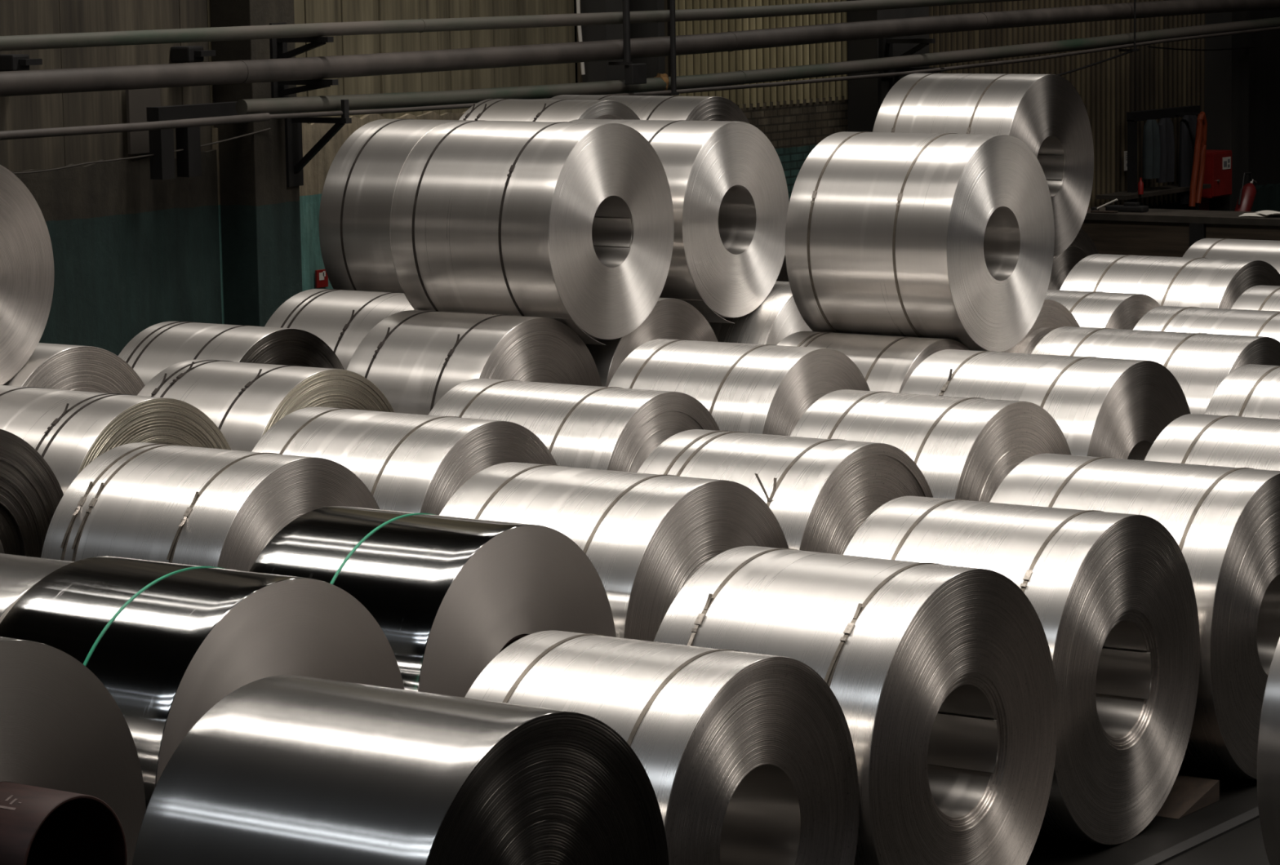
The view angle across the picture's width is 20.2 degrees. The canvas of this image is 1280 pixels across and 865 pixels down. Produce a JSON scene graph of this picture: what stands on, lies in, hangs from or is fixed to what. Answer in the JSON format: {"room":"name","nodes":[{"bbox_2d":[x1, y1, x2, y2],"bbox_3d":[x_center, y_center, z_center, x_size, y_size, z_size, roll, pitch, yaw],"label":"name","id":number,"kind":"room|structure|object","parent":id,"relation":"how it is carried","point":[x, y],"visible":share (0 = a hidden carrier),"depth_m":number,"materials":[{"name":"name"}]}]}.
{"room":"steel coil warehouse","nodes":[
{"label":"steel coil warehouse","id":0,"kind":"room"},
{"bbox_2d":[11,0,1279,355],"bbox_3d":[-7.795,-5.738,25.957,0.141,13.000,58.500,4,9,35],"label":"wall","id":1,"kind":"structure","parent":0,"point":[133,252],"depth_m":36.45,"materials":[{"name":"metal"}]},
{"bbox_2d":[0,0,211,171],"bbox_3d":[-14.269,-5.574,16.718,0.075,10.640,36.058,4,9,35],"label":"wall panels","id":2,"kind":"object","parent":1,"relation":"attached to","point":[17,17],"visible":0.61,"depth_m":30.63,"materials":[{"name":"metal"}]},
{"bbox_2d":[0,53,42,71],"bbox_3d":[-5.156,-3.066,29.763,0.300,0.140,0.260,4,9,35],"label":"wall fitting","id":3,"kind":"object","parent":2,"relation":"attached to","point":[8,62],"visible":0.87,"depth_m":29.67,"materials":[{"name":"black metal"}]},
{"bbox_2d":[12,128,271,174],"bbox_3d":[-4.396,-2.401,30.701,0.056,0.250,3.331,6,10,42],"label":"cable","id":4,"kind":"object","parent":2,"relation":"attached to","point":[268,129],"visible":0.95,"depth_m":30.66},
{"bbox_2d":[125,88,160,154],"bbox_3d":[-4.309,-2.728,31.187,0.035,0.600,0.400,4,9,35],"label":"board","id":5,"kind":"object","parent":2,"relation":"attached to","point":[137,100],"visible":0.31,"depth_m":31.11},
{"bbox_2d":[170,45,215,62],"bbox_3d":[-3.923,-3.322,31.505,0.300,0.140,0.260,4,9,35],"label":"wall fitting","id":6,"kind":"object","parent":2,"relation":"attached to","point":[183,54],"visible":1,"depth_m":31.42,"materials":[{"name":"black metal"}]},
{"bbox_2d":[146,101,239,179],"bbox_3d":[-3.744,-2.577,31.494,0.140,0.620,1.530,4,9,35],"label":"bracket","id":7,"kind":"object","parent":1,"relation":"attached to","point":[161,141],"visible":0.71,"depth_m":31.12,"materials":[{"name":"black metal"}]},
{"bbox_2d":[209,0,302,326],"bbox_3d":[-3.502,-6.574,31.619,0.470,13.000,0.600,4,9,35],"label":"column","id":8,"kind":"structure","parent":1,"relation":"attached to","point":[261,238],"depth_m":31.99,"materials":[{"name":"grey metal"}]},
{"bbox_2d":[269,22,333,58],"bbox_3d":[-2.982,-3.405,31.777,0.640,0.440,0.200,4,9,35],"label":"bracket","id":9,"kind":"object","parent":1,"relation":"attached to","point":[278,46],"visible":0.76,"depth_m":31.81,"materials":[{"name":"black metal"}]},
{"bbox_2d":[0,0,1025,51],"bbox_3d":[-1.376,-3.902,33.714,0.127,0.244,38.000,4,9,35],"label":"pipe","id":10,"kind":"object","parent":9,"relation":"on","point":[35,42],"visible":1,"depth_m":32.87,"materials":[{"name":"grey metal"}]},
{"bbox_2d":[271,79,337,97],"bbox_3d":[-2.960,-3.067,31.811,0.680,0.370,0.200,4,9,35],"label":"bracket","id":11,"kind":"object","parent":1,"relation":"attached to","point":[278,89],"visible":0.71,"depth_m":31.83,"materials":[{"name":"black metal"}]},
{"bbox_2d":[0,0,1279,96],"bbox_3d":[-1.313,-3.616,33.835,0.206,0.364,38.200,4,9,35],"label":"pipe","id":12,"kind":"object","parent":11,"relation":"on","point":[41,82],"visible":1,"depth_m":34.36,"materials":[{"name":"grey metal"}]},
{"bbox_2d":[284,99,351,186],"bbox_3d":[-2.854,-2.581,32.017,0.680,0.780,0.200,4,9,35],"label":"bracket","id":13,"kind":"object","parent":1,"relation":"attached to","point":[295,162],"visible":0.88,"depth_m":32.12,"materials":[{"name":"black metal"}]},
{"bbox_2d":[0,26,1279,140],"bbox_3d":[-1.209,-3.245,33.816,0.071,0.342,38.200,4,9,35],"label":"pipe","id":14,"kind":"object","parent":13,"relation":"on","point":[202,122],"visible":0.88,"depth_m":32.22,"materials":[{"name":"grey metal"}]},
{"bbox_2d":[1057,48,1137,75],"bbox_3d":[4.973,-4.283,42.614,0.026,0.424,4.002,4,9,35],"label":"cable","id":15,"kind":"object","parent":14,"relation":"attached to","point":[1129,51],"visible":0.51,"depth_m":43.32,"materials":[{"name":"black metal"}]},
{"bbox_2d":[315,269,328,288],"bbox_3d":[-2.947,-1.427,33.252,0.025,0.165,0.160,4,9,35],"label":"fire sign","id":16,"kind":"object","parent":1,"relation":"attached to","point":[321,276],"visible":0.85,"depth_m":33.23,"materials":[{"name":"red paint"}]},
{"bbox_2d":[206,0,575,128],"bbox_3d":[-2.338,-8.142,33.564,0.079,10.450,5.522,4,9,35],"label":"cladding","id":17,"kind":"object","parent":1,"relation":"attached to","point":[305,11],"visible":0.28,"depth_m":34.51,"materials":[{"name":"beige metal"}]},
{"bbox_2d":[576,0,585,75],"bbox_3d":[-0.620,-4.610,36.159,0.040,2.003,0.139,4,9,35],"label":"conduit","id":18,"kind":"object","parent":17,"relation":"attached to","point":[578,2],"visible":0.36,"depth_m":36.23,"materials":[{"name":"white metal"}]},
{"bbox_2d":[580,0,665,96],"bbox_3d":[-0.260,-8.348,36.140,0.400,10.800,0.970,4,9,35],"label":"trim","id":19,"kind":"structure","parent":1,"relation":"attached to","point":[595,71],"depth_m":36.41,"materials":[{"name":"black metal"}]},
{"bbox_2d":[846,0,928,132],"bbox_3d":[2.756,-7.874,40.479,0.450,13.000,1.150,4,9,35],"label":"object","id":20,"kind":"structure","parent":1,"relation":"attached to","point":[866,96],"depth_m":40.54,"materials":[{"name":"black metal"}]},
{"bbox_2d":[880,37,935,78],"bbox_3d":[3.018,-4.261,40.299,0.640,0.560,0.200,4,9,35],"label":"bracket","id":21,"kind":"object","parent":1,"relation":"attached to","point":[886,43],"visible":0.74,"depth_m":40.34,"materials":[{"name":"black metal"}]},
{"bbox_2d":[888,67,944,90],"bbox_3d":[3.138,-3.968,40.504,0.640,0.540,0.200,4,9,35],"label":"bracket","id":22,"kind":"object","parent":1,"relation":"attached to","point":[892,81],"visible":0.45,"depth_m":40.58,"materials":[{"name":"black metal"}]},
{"bbox_2d":[235,17,1279,115],"bbox_3d":[3.108,-4.238,40.116,0.147,0.419,22.802,4,9,35],"label":"pipe","id":23,"kind":"object","parent":22,"relation":"attached to","point":[401,100],"visible":0.96,"depth_m":36.83,"materials":[{"name":"grey metal"}]},
{"bbox_2d":[653,73,669,90],"bbox_3d":[0.211,-3.504,36.036,0.167,0.211,0.130,4,9,35],"label":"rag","id":24,"kind":"object","parent":23,"relation":"attached to","point":[664,77],"visible":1,"depth_m":36.00,"materials":[{"name":"fabric"}]},
{"bbox_2d":[1124,151,1127,170],"bbox_3d":[6.310,-3.506,46.230,0.011,0.250,0.310,4,9,35],"label":"notice","id":25,"kind":"object","parent":1,"relation":"attached to","point":[1125,152],"visible":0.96,"depth_m":46.13,"materials":[{"name":"white paper"}]},
{"bbox_2d":[1146,45,1253,50],"bbox_3d":[7.277,-4.988,46.432,0.020,0.158,4.239,3,9,27],"label":"cable","id":26,"kind":"object","parent":1,"relation":"attached to","point":[1148,46],"visible":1,"depth_m":46.36,"materials":[{"name":"black metal"}]},
{"bbox_2d":[1204,10,1249,211],"bbox_3d":[7.774,-8.914,47.571,0.450,13.000,0.550,4,9,35],"label":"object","id":27,"kind":"structure","parent":1,"relation":"attached to","point":[1226,71],"depth_m":47.96,"materials":[{"name":"black metal"}]},
{"bbox_2d":[573,0,1279,186],"bbox_3d":[-7.951,-5.758,26.126,0.350,13.000,58.600,4,9,35],"label":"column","id":28,"kind":"structure","parent":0,"point":[1264,56],"depth_m":49.82,"materials":[{"name":"black metal"}]},
{"bbox_2d":[1026,769,1269,864],"bbox_3d":[7.448,1.568,19.636,38.000,0.300,64.000,4,9,35],"label":"floor","id":29,"kind":"structure","parent":0,"point":[1244,845],"depth_m":16.64,"materials":[{"name":"concrete"}]},
{"bbox_2d":[0,429,63,558],"bbox_3d":[-4.303,0.709,20.427,1.453,1.585,1.585,4,9,35],"label":"coil","id":30,"kind":"object","parent":29,"relation":"on","point":[31,493],"visible":0.38,"depth_m":20.31,"materials":[{"name":"silver metal"}]},
{"bbox_2d":[0,553,74,623],"bbox_3d":[-2.977,1.308,15.858,1.402,1.572,1.572,4,9,35],"label":"coil","id":31,"kind":"object","parent":29,"relation":"on","point":[18,574],"visible":0.02,"depth_m":15.30,"materials":[{"name":"silver metal"}]},
{"bbox_2d":[0,636,146,864],"bbox_3d":[-2.842,1.557,13.796,1.853,1.626,1.626,4,9,35],"label":"coil","id":32,"kind":"object","parent":29,"relation":"on","point":[72,788],"visible":0.98,"depth_m":13.65,"materials":[{"name":"grey metal"}]},
{"bbox_2d":[3,342,145,395],"bbox_3d":[-4.338,0.162,24.508,1.451,1.578,1.579,4,9,35],"label":"coil","id":33,"kind":"object","parent":29,"relation":"on","point":[51,366],"visible":0.1,"depth_m":24.02,"materials":[{"name":"silver metal"}]},
{"bbox_2d":[0,164,53,385],"bbox_3d":[-4.945,-1.055,23.707,1.451,1.562,1.562,4,9,35],"label":"coil","id":34,"kind":"object","parent":33,"relation":"on","point":[26,252],"visible":1,"depth_m":23.68,"materials":[{"name":"silver metal"}]},
{"bbox_2d":[0,385,231,494],"bbox_3d":[-3.456,0.528,21.746,1.455,1.569,1.569,4,9,35],"label":"coil","id":35,"kind":"object","parent":29,"relation":"on","point":[69,429],"visible":0.12,"depth_m":21.21,"materials":[{"name":"metal"}]},
{"bbox_2d":[0,556,404,809],"bbox_3d":[-1.902,1.369,15.131,1.100,1.617,1.617,4,9,35],"label":"coil","id":36,"kind":"object","parent":29,"relation":"on","point":[168,642],"visible":0.3,"depth_m":14.67,"materials":[{"name":"metal"}]},
{"bbox_2d":[40,442,379,571],"bbox_3d":[-2.290,0.842,19.500,1.246,1.507,1.507,4,9,35],"label":"coil","id":37,"kind":"object","parent":29,"relation":"on","point":[164,503],"visible":0.32,"depth_m":19.02,"materials":[{"name":"metal"}]},
{"bbox_2d":[118,321,344,385],"bbox_3d":[-2.963,-0.012,25.827,1.178,1.533,1.533,4,9,35],"label":"coil","id":38,"kind":"object","parent":29,"relation":"on","point":[158,347],"visible":0.13,"depth_m":25.47,"materials":[{"name":"metal"}]},
{"bbox_2d":[137,359,395,452],"bbox_3d":[-2.417,0.341,22.922,1.182,1.591,1.577,4,9,35],"label":"coil","id":39,"kind":"object","parent":29,"relation":"on","point":[244,400],"visible":0.15,"depth_m":22.47,"materials":[{"name":"metal"}]},
{"bbox_2d":[264,288,414,369],"bbox_3d":[-1.909,-0.245,27.055,1.400,1.631,1.631,4,9,35],"label":"coil","id":40,"kind":"object","parent":29,"relation":"on","point":[340,318],"visible":0.06,"depth_m":26.68,"materials":[{"name":"metal"}]},
{"bbox_2d":[319,119,517,292],"bbox_3d":[-1.407,-1.607,27.793,1.454,1.625,1.625,4,9,35],"label":"coil","id":41,"kind":"object","parent":40,"relation":"on","point":[362,175],"visible":0.1,"depth_m":27.43,"materials":[{"name":"metal"}]},
{"bbox_2d":[132,675,669,864],"bbox_3d":[-0.848,1.695,12.892,1.271,1.527,1.527,4,9,35],"label":"coil","id":42,"kind":"object","parent":29,"relation":"on","point":[282,770],"visible":1,"depth_m":12.49,"materials":[{"name":"silver metal"}]},
{"bbox_2d":[251,406,556,515],"bbox_3d":[-1.397,0.633,20.975,1.382,1.497,1.497,4,9,35],"label":"coil","id":43,"kind":"object","parent":29,"relation":"on","point":[408,463],"visible":0.13,"depth_m":20.47,"materials":[{"name":"metal"}]},
{"bbox_2d":[248,506,616,697],"bbox_3d":[-1.024,1.153,16.904,1.169,1.541,1.541,4,9,35],"label":"coil","id":44,"kind":"object","parent":29,"relation":"on","point":[447,595],"visible":0.36,"depth_m":16.43,"materials":[{"name":"metal"}]},
{"bbox_2d":[346,310,601,415],"bbox_3d":[-1.187,-0.033,25.418,1.174,1.623,1.623,4,9,35],"label":"coil","id":45,"kind":"object","parent":29,"relation":"on","point":[414,357],"visible":0.2,"depth_m":24.95,"materials":[{"name":"metal"}]},
{"bbox_2d":[428,378,719,472],"bbox_3d":[-0.442,0.416,22.668,1.508,1.443,1.443,4,9,35],"label":"coil","id":46,"kind":"object","parent":29,"relation":"on","point":[612,428],"visible":0.12,"depth_m":22.14,"materials":[{"name":"metal"}]},
{"bbox_2d":[439,462,788,641],"bbox_3d":[-0.170,0.964,18.174,1.314,1.549,1.549,4,9,35],"label":"coil","id":47,"kind":"object","parent":29,"relation":"on","point":[644,535],"visible":0.27,"depth_m":17.65,"materials":[{"name":"metal"}]},
{"bbox_2d":[585,297,717,386],"bbox_3d":[-0.364,-0.228,26.801,1.383,1.607,1.607,4,9,35],"label":"coil","id":48,"kind":"object","parent":29,"relation":"on","point":[669,318],"visible":0.14,"depth_m":26.23,"materials":[{"name":"silver metal"}]},
{"bbox_2d":[390,120,674,345],"bbox_3d":[-0.773,-1.459,25.921,1.419,1.572,1.545,4,9,35],"label":"coil","id":49,"kind":"object","parent":48,"relation":"on","point":[570,224],"visible":1,"depth_m":25.43,"materials":[{"name":"metal"}]},
{"bbox_2d":[464,631,859,864],"bbox_3d":[0.034,1.547,14.264,1.093,1.431,1.431,4,9,34],"label":"coil","id":50,"kind":"object","parent":29,"relation":"on","point":[747,758],"visible":0.77,"depth_m":13.99,"materials":[{"name":"metal"}]},
{"bbox_2d":[608,338,870,435],"bbox_3d":[0.658,0.157,24.164,1.318,1.521,1.521,4,9,35],"label":"coil","id":51,"kind":"object","parent":29,"relation":"on","point":[745,388],"visible":0.3,"depth_m":23.65,"materials":[{"name":"metal"}]},
{"bbox_2d":[708,281,812,345],"bbox_3d":[0.778,-0.406,28.076,1.401,1.580,1.580,4,9,35],"label":"coil","id":52,"kind":"object","parent":29,"relation":"on","point":[778,317],"visible":0.06,"depth_m":27.28,"materials":[{"name":"silver metal"}]},
{"bbox_2d":[569,119,789,323],"bbox_3d":[0.136,-1.626,27.401,1.451,1.519,1.481,4,9,34],"label":"coil","id":53,"kind":"object","parent":52,"relation":"on","point":[726,180],"visible":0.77,"depth_m":26.90,"materials":[{"name":"metal"}]},
{"bbox_2d":[776,255,788,281],"bbox_3d":[0.608,-1.187,34.189,1.351,1.500,1.500,4,9,35],"label":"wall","id":54,"kind":"structure","parent":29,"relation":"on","point":[783,275],"depth_m":34.05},
{"bbox_2d":[637,429,933,555],"bbox_3d":[0.750,0.782,19.450,1.178,1.537,1.537,4,9,35],"label":"coil","id":55,"kind":"object","parent":29,"relation":"on","point":[820,492],"visible":0.21,"depth_m":18.99,"materials":[{"name":"metal"}]},
{"bbox_2d":[653,546,1057,864],"bbox_3d":[0.903,1.308,15.464,1.176,1.555,1.555,5,9,36],"label":"coil","id":56,"kind":"object","parent":29,"relation":"on","point":[941,677],"visible":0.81,"depth_m":15.10,"materials":[{"name":"metal"}]},
{"bbox_2d":[777,331,968,393],"bbox_3d":[1.623,0.029,25.287,1.176,1.441,1.441,4,9,35],"label":"coil","id":57,"kind":"object","parent":29,"relation":"on","point":[886,362],"visible":0.06,"depth_m":24.81,"materials":[{"name":"metal"}]},
{"bbox_2d":[785,131,1054,351],"bbox_3d":[2.004,-1.370,25.610,1.325,1.535,1.535,4,9,35],"label":"coil","id":58,"kind":"object","parent":57,"relation":"on","point":[950,236],"visible":1,"depth_m":25.13,"materials":[{"name":"metal"}]},
{"bbox_2d":[789,389,1071,502],"bbox_3d":[1.679,0.546,21.080,1.221,1.539,1.539,4,9,35],"label":"coil","id":59,"kind":"object","parent":29,"relation":"on","point":[964,448],"visible":0.24,"depth_m":20.61,"materials":[{"name":"metal"}]},
{"bbox_2d":[843,496,1199,844],"bbox_3d":[1.751,1.105,16.928,1.222,1.537,1.537,4,9,34],"label":"coil","id":60,"kind":"object","parent":29,"relation":"on","point":[1112,595],"visible":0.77,"depth_m":16.59,"materials":[{"name":"metal"}]},
{"bbox_2d":[1000,299,1079,354],"bbox_3d":[2.348,-0.233,26.633,1.550,1.570,1.570,4,9,35],"label":"coil","id":61,"kind":"object","parent":29,"relation":"on","point":[1053,315],"visible":0.05,"depth_m":26.15,"materials":[{"name":"silver metal"}]},
{"bbox_2d":[900,349,1190,460],"bbox_3d":[2.562,0.275,22.939,1.436,1.551,1.551,4,9,35],"label":"coil","id":62,"kind":"object","parent":29,"relation":"on","point":[1102,407],"visible":0.31,"depth_m":22.46,"materials":[{"name":"metal"}]},
{"bbox_2d":[1047,228,1098,289],"bbox_3d":[3.340,-1.151,33.285,1.461,1.581,1.581,4,9,35],"label":"coil","id":63,"kind":"object","parent":29,"relation":"on","point":[1082,246],"visible":0.05,"depth_m":32.81,"materials":[{"name":"silver metal"}]},
{"bbox_2d":[872,72,1093,257],"bbox_3d":[3.077,-2.408,32.273,1.397,1.635,1.635,4,9,35],"label":"coil","id":64,"kind":"object","parent":63,"relation":"on","point":[1046,113],"visible":0.55,"depth_m":31.92,"materials":[{"name":"metal"}]},
{"bbox_2d":[1044,289,1160,329],"bbox_3d":[3.204,-0.369,27.890,1.451,1.483,1.483,4,9,35],"label":"coil","id":65,"kind":"object","parent":29,"relation":"on","point":[1093,309],"visible":0.06,"depth_m":27.31,"materials":[{"name":"metal"}]},
{"bbox_2d":[989,453,1279,779],"bbox_3d":[2.615,0.917,18.194,1.370,1.543,1.543,4,9,35],"label":"coil","id":66,"kind":"object","parent":29,"relation":"on","point":[1224,522],"visible":0.48,"depth_m":17.56,"materials":[{"name":"metal"}]},
{"bbox_2d":[1031,326,1279,414],"bbox_3d":[3.565,0.053,24.646,1.522,1.501,1.501,4,9,35],"label":"coil","id":67,"kind":"object","parent":29,"relation":"on","point":[1199,362],"visible":0.16,"depth_m":24.17,"materials":[{"name":"metal"}]},
{"bbox_2d":[1126,105,1200,209],"bbox_3d":[6.963,-3.504,46.539,0.500,1.380,1.860,4,9,35],"label":"rack","id":68,"kind":"object","parent":29,"relation":"on","point":[1132,117],"visible":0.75,"depth_m":45.93,"materials":[{"name":"black metal"}]},
{"bbox_2d":[1142,119,1159,178],"bbox_3d":[6.560,-3.638,46.051,0.216,0.750,0.315,4,9,35],"label":"jacket","id":69,"kind":"object","parent":68,"relation":"hanging from","point":[1151,140],"visible":1,"depth_m":45.96,"materials":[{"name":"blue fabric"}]},
{"bbox_2d":[1095,183,1211,199],"bbox_3d":[6.649,-3.118,46.411,0.440,0.050,2.400,4,9,35],"label":"wall shelf","id":70,"kind":"object","parent":68,"relation":"attached to","point":[1171,188],"visible":0.79,"depth_m":46.01,"materials":[{"name":"metal"}]},
{"bbox_2d":[1137,177,1143,194],"bbox_3d":[6.355,-3.130,45.568,0.070,0.210,0.070,4,9,35],"label":"spray bottle","id":71,"kind":"object","parent":70,"relation":"on","point":[1140,184],"visible":1,"depth_m":45.55,"materials":[{"name":"red paint"}]},
{"bbox_2d":[1155,117,1174,182],"bbox_3d":[6.790,-3.651,46.380,0.216,0.820,0.378,4,9,35],"label":"jacket","id":72,"kind":"object","parent":68,"relation":"hanging from","point":[1166,125],"visible":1,"depth_m":46.28,"materials":[{"name":"fabric"}]},
{"bbox_2d":[1178,115,1197,204],"bbox_3d":[7.194,-3.580,46.968,0.216,1.150,0.525,4,9,35],"label":"jacket","id":73,"kind":"object","parent":68,"relation":"hanging from","point":[1188,123],"visible":0.77,"depth_m":46.79,"materials":[{"name":"fabric"}]},
{"bbox_2d":[1188,111,1207,206],"bbox_3d":[7.247,-3.549,46.566,0.114,1.223,0.403,4,9,35],"label":"hose","id":74,"kind":"object","parent":68,"relation":"hanging from","point":[1200,147],"visible":1,"depth_m":46.51,"materials":[{"name":"plastic"}]},
{"bbox_2d":[1059,253,1279,309],"bbox_3d":[4.302,-0.608,28.993,1.441,1.625,1.625,4,9,35],"label":"coil","id":75,"kind":"object","parent":29,"relation":"on","point":[1178,282],"visible":0.17,"depth_m":28.51,"materials":[{"name":"metal"}]},
{"bbox_2d":[1080,207,1279,257],"bbox_3d":[8.229,-1.996,41.318,7.100,0.945,0.910,4,9,35],"label":"workbench","id":76,"kind":"object","parent":29,"relation":"on","point":[1169,233],"visible":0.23,"depth_m":42.27,"materials":[{"name":"wood"},{"name":"black iron"}]},
{"bbox_2d":[1091,199,1117,210],"bbox_3d":[5.553,-2.724,42.931,0.308,0.151,0.102,4,9,32],"label":"hammer","id":77,"kind":"object","parent":76,"relation":"on","point":[1095,208],"visible":1,"depth_m":42.95,"materials":[{"name":"grey metal"}]},
{"bbox_2d":[1090,210,1118,213],"bbox_3d":[5.525,-2.627,42.713,0.320,0.020,0.100,4,9,35],"label":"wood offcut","id":78,"kind":"object","parent":76,"relation":"on","point":[1094,211],"visible":1,"depth_m":42.69,"materials":[{"name":"wood"}]},
{"bbox_2d":[1105,202,1148,212],"bbox_3d":[5.810,-2.692,42.816,0.500,0.110,0.170,4,9,35],"label":"tool case","id":79,"kind":"object","parent":76,"relation":"on","point":[1127,206],"visible":1,"depth_m":42.73,"materials":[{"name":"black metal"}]},
{"bbox_2d":[1234,172,1257,211],"bbox_3d":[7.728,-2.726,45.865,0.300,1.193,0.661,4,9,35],"label":"fire extinguisher","id":80,"kind":"object","parent":76,"relation":"on","point":[1247,193],"visible":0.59,"depth_m":45.77,"materials":[{"name":"red paint"}]},
{"bbox_2d":[1239,213,1273,217],"bbox_3d":[7.184,-2.537,41.861,0.340,0.014,0.480,2,8,18],"label":"paper sheet","id":81,"kind":"object","parent":76,"relation":"on","point":[1244,214],"visible":0.91,"depth_m":41.79,"materials":[{"name":"white paper"}]},
{"bbox_2d":[1256,210,1279,215],"bbox_3d":[7.380,-2.550,41.720,0.340,0.036,0.480,-2,8,-5],"label":"paper sheet","id":82,"kind":"object","parent":76,"relation":"on","point":[1263,212],"visible":1,"depth_m":41.71,"materials":[{"name":"white paper"}]},
{"bbox_2d":[1155,774,1219,819],"bbox_3d":[2.483,1.749,17.401,0.500,0.100,0.440,4,9,35],"label":"wedge","id":83,"kind":"object","parent":29,"relation":"on","point":[1188,795],"visible":0.36,"depth_m":17.33,"materials":[{"name":"brown wood"}]},
{"bbox_2d":[1133,806,1259,864],"bbox_3d":[5.308,1.340,20.500,0.080,0.032,21.000,4,9,35],"label":"trim","id":84,"kind":"structure","parent":29,"relation":"on","point":[1169,854],"depth_m":16.67,"materials":[{"name":"black metal"}]},
{"bbox_2d":[1133,306,1279,342],"bbox_3d":[4.404,-0.137,25.941,1.451,1.503,1.503,4,9,35],"label":"coil","id":85,"kind":"object","parent":29,"relation":"on","point":[1161,318],"visible":0.12,"depth_m":25.74,"materials":[{"name":"metal"}]},
{"bbox_2d":[1144,413,1279,471],"bbox_3d":[3.662,0.694,19.799,1.452,1.521,1.521,4,9,35],"label":"coil","id":86,"kind":"object","parent":29,"relation":"on","point":[1201,439],"visible":0.18,"depth_m":19.65,"materials":[{"name":"metal"}]},
{"bbox_2d":[1199,149,1231,210],"bbox_3d":[7.586,-3.061,47.742,0.405,1.360,0.620,4,9,35],"label":"cabinet","id":87,"kind":"object","parent":29,"relation":"on","point":[1218,163],"visible":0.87,"depth_m":47.52,"materials":[{"name":"red metal"}]},
{"bbox_2d":[1182,238,1279,274],"bbox_3d":[5.574,-0.901,31.301,1.451,1.547,1.547,4,9,35],"label":"coil","id":88,"kind":"object","parent":29,"relation":"on","point":[1266,251],"visible":0.09,"depth_m":31.14,"materials":[{"name":"metal"}]},
{"bbox_2d":[1204,364,1279,419],"bbox_3d":[4.376,0.373,22.091,1.451,1.521,1.521,4,9,35],"label":"coil","id":89,"kind":"object","parent":29,"relation":"on","point":[1250,390],"visible":0.13,"depth_m":21.97,"materials":[{"name":"metal"}]},
{"bbox_2d":[1231,284,1279,311],"bbox_3d":[5.322,-0.329,27.176,1.451,1.523,1.523,4,9,35],"label":"coil","id":90,"kind":"object","parent":29,"relation":"on","point":[1264,298],"visible":0.12,"depth_m":27.15,"materials":[{"name":"metal"}]},
{"bbox_2d":[1257,637,1279,864],"bbox_3d":[3.561,1.346,14.951,1.451,1.520,1.520,4,9,35],"label":"coil","id":91,"kind":"object","parent":29,"relation":"on","point":[1268,740],"visible":1,"depth_m":14.74,"materials":[{"name":"silver metal"}]},
{"bbox_3d":[-0.298,-0.999,32.908,1.351,1.500,1.500,4,9,35],"label":"coil","id":92,"kind":"object","parent":29,"relation":"on","visible":0},
{"bbox_2d":[459,98,639,122],"bbox_3d":[-0.807,-2.216,32.146,1.298,1.531,1.531,4,9,35],"label":"coil","id":93,"kind":"object","parent":92,"relation":"on","point":[491,109],"visible":0.09,"depth_m":31.78,"materials":[{"name":"metal"}]},
{"bbox_2d":[549,94,750,124],"bbox_3d":[-0.010,-2.402,33.400,1.745,1.467,1.467,4,9,35],"label":"coil","id":94,"kind":"object","parent":92,"relation":"on","point":[677,108],"visible":0.07,"depth_m":32.83,"materials":[{"name":"metal"}]},
{"bbox_3d":[7.225,-11.611,17.860,38.000,0.300,64.000,4,9,35],"label":"ceiling","id":95,"kind":"structure","parent":0,"visible":0},
{"bbox_2d":[608,0,632,65],"bbox_3d":[-0.274,-8.512,34.664,0.240,9.880,0.070,4,9,35],"label":"rod","id":96,"kind":"object","parent":95,"relation":"hanging from","point":[626,11],"visible":1,"depth_m":35.22,"materials":[{"name":"black metal"}]},
{"bbox_2d":[624,63,646,84],"bbox_3d":[-0.042,-3.533,35.354,0.100,0.200,0.240,4,9,35],"label":"junction box","id":97,"kind":"object","parent":96,"relation":"hanging from","point":[634,73],"visible":1,"depth_m":35.28,"materials":[{"name":"black metal"}]},
{"bbox_2d":[661,0,679,95],"bbox_3d":[0.188,-8.444,35.334,0.240,10.210,0.070,4,9,35],"label":"rod","id":98,"kind":"object","parent":95,"relation":"hanging from","point":[672,2],"visible":1,"depth_m":35.89,"materials":[{"name":"black metal"}]},
{"bbox_2d":[1119,0,1138,51],"bbox_3d":[5.922,-9.688,43.432,0.240,10.100,0.070,4,9,35],"label":"rod","id":99,"kind":"object","parent":95,"relation":"hanging from","point":[1134,49],"visible":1,"depth_m":44.02,"materials":[{"name":"black metal"}]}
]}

